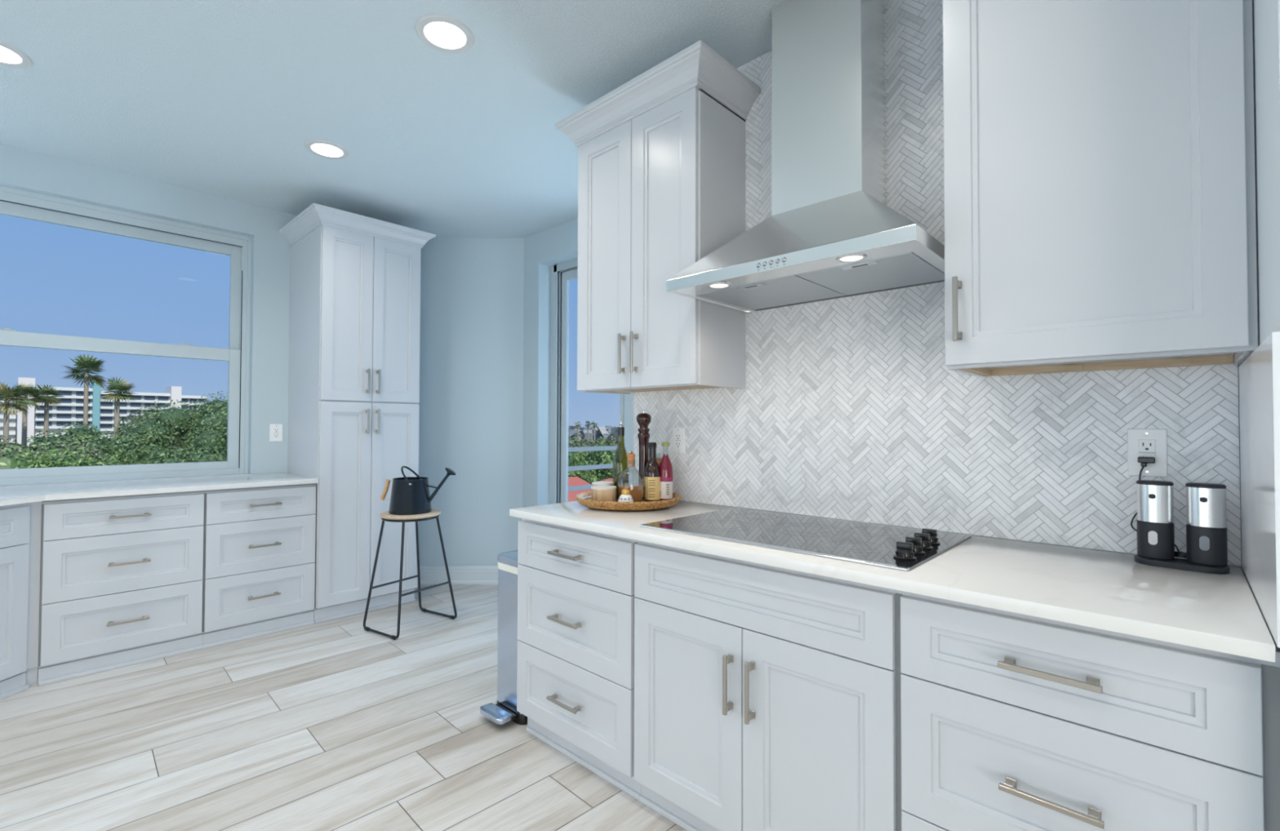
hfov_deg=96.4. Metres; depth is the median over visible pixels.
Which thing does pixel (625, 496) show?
salt shaker
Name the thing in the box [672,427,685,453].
wall outlet
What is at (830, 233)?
range hood
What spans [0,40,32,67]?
recessed light
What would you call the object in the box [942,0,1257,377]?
upper cabinet
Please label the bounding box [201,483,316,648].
base cabinet
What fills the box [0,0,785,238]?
ceiling
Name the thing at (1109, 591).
countertop
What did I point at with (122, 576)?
base cabinet
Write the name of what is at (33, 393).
palm tree
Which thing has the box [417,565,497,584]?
baseboard
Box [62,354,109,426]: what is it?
palm tree
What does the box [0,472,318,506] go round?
countertop
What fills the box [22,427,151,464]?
bush
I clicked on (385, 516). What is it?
bar stool
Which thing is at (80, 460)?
bush
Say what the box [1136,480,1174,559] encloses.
grinder
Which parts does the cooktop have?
steel trim, steel trim, knob, knob, knob, knob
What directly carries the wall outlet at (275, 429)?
attached to the wall at (20, 169)
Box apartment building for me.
[0,377,207,448]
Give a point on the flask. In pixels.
(636, 491)
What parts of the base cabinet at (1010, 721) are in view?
drawer, handle, handle, drawer, drawer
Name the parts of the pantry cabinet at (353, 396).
door, door, crown moulding, handle, handle, handle, handle, door, door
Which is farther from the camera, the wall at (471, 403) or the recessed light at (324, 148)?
the wall at (471, 403)
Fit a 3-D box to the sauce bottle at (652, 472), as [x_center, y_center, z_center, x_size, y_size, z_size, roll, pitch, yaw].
[0.054,0.244,2.493,0.073,0.254,0.073,-1,-1,43]
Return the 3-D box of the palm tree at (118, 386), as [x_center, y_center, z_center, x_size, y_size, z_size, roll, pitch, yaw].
[-51.237,3.141,56.105,3.556,14.028,3.449,-1,-1,43]
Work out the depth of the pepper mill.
2.56 m
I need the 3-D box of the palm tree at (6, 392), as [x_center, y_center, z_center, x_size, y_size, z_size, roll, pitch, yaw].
[-54.872,3.520,49.517,3.581,13.004,3.630,-1,-1,43]
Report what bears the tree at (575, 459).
on the ground
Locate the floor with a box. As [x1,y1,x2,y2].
[0,584,686,830]
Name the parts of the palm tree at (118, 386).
frond crown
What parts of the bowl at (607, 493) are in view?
lid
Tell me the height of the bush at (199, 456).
8.568 m
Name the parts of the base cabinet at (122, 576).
drawer, drawer, drawer, handle, handle, handle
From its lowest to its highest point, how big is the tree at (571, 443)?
7.920 m
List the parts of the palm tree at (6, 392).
frond crown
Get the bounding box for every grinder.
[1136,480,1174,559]
[1185,482,1227,566]
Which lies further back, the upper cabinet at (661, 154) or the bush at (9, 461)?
the bush at (9, 461)
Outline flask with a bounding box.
[617,450,644,502]
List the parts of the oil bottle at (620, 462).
pour spout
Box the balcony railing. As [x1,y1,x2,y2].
[568,445,617,491]
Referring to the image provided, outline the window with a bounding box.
[0,185,251,487]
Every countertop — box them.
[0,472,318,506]
[509,501,1275,662]
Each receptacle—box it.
[273,427,279,437]
[675,432,681,448]
[1138,439,1155,466]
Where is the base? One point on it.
(1176, 563)
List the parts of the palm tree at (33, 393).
frond crown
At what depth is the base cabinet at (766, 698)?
1.56 m
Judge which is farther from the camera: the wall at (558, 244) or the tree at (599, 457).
the tree at (599, 457)
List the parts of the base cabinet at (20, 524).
door, drawer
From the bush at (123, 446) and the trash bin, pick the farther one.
the bush at (123, 446)
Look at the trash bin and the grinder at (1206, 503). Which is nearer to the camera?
the grinder at (1206, 503)
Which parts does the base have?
cord, coiled cord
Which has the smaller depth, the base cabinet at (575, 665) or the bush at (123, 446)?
the base cabinet at (575, 665)
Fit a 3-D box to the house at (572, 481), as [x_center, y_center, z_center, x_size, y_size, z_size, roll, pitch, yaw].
[-7.161,8.126,55.401,7.200,4.269,6.700,-1,-1,43]
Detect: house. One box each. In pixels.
[568,476,591,502]
[599,478,613,481]
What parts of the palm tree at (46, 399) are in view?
frond crown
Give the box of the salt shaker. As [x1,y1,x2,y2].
[617,488,633,502]
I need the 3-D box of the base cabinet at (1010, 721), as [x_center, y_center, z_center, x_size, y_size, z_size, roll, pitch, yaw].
[1.011,0.835,1.325,0.596,0.886,0.662,-1,-1,43]
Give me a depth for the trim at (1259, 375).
1.00 m
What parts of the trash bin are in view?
pedal arm, lid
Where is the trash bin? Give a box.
[480,550,527,724]
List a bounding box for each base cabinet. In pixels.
[0,501,41,700]
[37,490,204,685]
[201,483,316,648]
[516,518,640,799]
[634,540,900,830]
[899,580,1279,830]
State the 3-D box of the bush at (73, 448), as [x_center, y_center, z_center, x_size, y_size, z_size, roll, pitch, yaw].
[-27.071,5.266,25.553,5.657,8.807,5.881,-1,-1,43]
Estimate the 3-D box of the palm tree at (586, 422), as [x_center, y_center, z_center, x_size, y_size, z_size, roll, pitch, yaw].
[-17.096,7.153,189.062,3.157,11.128,3.325,-1,-1,43]
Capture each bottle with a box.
[613,414,629,498]
[644,442,660,502]
[656,457,662,466]
[658,442,672,500]
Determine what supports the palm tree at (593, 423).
on the ground
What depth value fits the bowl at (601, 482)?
2.51 m
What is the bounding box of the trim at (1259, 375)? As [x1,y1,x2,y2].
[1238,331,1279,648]
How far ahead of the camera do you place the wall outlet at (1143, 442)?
1.49 m
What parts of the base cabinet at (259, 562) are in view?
drawer, drawer, drawer, handle, handle, handle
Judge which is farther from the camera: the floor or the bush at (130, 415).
the bush at (130, 415)
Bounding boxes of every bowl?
[591,480,613,485]
[591,484,616,502]
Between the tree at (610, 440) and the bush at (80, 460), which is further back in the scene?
the tree at (610, 440)
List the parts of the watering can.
carry handle, spout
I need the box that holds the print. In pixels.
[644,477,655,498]
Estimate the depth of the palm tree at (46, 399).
55.41 m
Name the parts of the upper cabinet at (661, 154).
door, handle, handle, crown moulding, door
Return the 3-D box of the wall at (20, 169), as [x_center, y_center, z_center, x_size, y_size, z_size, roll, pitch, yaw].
[-3.839,-0.087,2.770,0.200,2.756,5.350,-1,-1,43]
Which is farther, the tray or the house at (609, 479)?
the house at (609, 479)
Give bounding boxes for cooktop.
[640,507,972,571]
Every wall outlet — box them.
[269,423,282,441]
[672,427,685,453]
[1127,428,1167,477]
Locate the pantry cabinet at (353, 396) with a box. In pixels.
[279,202,435,623]
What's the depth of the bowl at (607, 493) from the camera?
2.40 m
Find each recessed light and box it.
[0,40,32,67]
[304,139,349,159]
[415,14,474,53]
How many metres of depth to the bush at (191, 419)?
34.88 m
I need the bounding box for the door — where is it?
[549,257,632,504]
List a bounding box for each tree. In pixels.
[0,382,35,444]
[0,435,44,455]
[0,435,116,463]
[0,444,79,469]
[10,382,46,448]
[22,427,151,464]
[30,384,66,437]
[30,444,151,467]
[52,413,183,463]
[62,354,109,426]
[99,377,138,436]
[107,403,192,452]
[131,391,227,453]
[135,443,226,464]
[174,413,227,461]
[568,435,584,456]
[568,451,595,484]
[569,435,591,452]
[573,421,580,438]
[575,451,592,462]
[584,421,591,439]
[586,435,617,446]
[586,440,617,481]
[591,421,597,441]
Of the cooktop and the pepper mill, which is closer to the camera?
the cooktop
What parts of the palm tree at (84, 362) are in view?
frond crown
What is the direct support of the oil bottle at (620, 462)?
on the tray
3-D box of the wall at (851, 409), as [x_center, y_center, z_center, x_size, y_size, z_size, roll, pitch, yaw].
[1.948,-0.094,1.522,4.625,2.756,0.879,-1,-1,43]
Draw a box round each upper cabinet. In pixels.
[555,40,760,394]
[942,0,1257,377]
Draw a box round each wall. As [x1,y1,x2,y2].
[0,143,297,474]
[417,237,524,565]
[522,217,577,507]
[632,0,1247,580]
[1252,0,1279,648]
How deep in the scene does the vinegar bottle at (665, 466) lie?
2.47 m
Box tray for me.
[574,491,681,511]
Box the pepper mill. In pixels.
[636,409,651,499]
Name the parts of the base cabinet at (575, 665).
handle, handle, handle, drawer, drawer, drawer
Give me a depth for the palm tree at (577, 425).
188.57 m
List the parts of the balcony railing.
rail, rail, rail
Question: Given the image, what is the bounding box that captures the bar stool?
[363,508,457,639]
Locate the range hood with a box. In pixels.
[666,0,944,313]
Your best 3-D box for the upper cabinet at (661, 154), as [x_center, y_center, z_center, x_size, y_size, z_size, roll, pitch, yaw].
[0.050,-0.717,2.447,0.827,1.215,0.401,-1,-1,43]
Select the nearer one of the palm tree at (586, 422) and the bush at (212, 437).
the bush at (212, 437)
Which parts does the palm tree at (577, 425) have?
frond crown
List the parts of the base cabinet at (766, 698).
door, handle, handle, false drawer, door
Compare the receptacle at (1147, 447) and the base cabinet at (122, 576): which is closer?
the receptacle at (1147, 447)
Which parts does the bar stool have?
leg, foot rail, leg, seat, leg, foot rail, leg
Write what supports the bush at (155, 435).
on the ground
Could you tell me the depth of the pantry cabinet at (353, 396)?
3.81 m
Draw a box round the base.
[1130,456,1230,573]
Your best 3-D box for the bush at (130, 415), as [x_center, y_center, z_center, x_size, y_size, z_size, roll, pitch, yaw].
[-30.195,4.599,35.950,8.401,10.516,8.224,-1,-1,43]
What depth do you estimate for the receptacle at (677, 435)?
2.58 m
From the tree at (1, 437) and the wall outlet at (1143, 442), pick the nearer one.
the wall outlet at (1143, 442)
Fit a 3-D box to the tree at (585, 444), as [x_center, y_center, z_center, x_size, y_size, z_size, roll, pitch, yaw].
[-13.961,8.597,124.206,11.489,8.760,11.074,-1,-1,43]
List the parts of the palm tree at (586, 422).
frond crown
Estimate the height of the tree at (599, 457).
7.350 m
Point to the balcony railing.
(609, 447)
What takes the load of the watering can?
on the bar stool
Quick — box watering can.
[380,466,456,515]
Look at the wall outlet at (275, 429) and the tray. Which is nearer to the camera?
the tray
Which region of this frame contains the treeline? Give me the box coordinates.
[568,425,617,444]
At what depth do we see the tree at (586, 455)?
80.49 m
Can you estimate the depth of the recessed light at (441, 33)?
2.19 m
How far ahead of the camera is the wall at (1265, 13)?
1.01 m

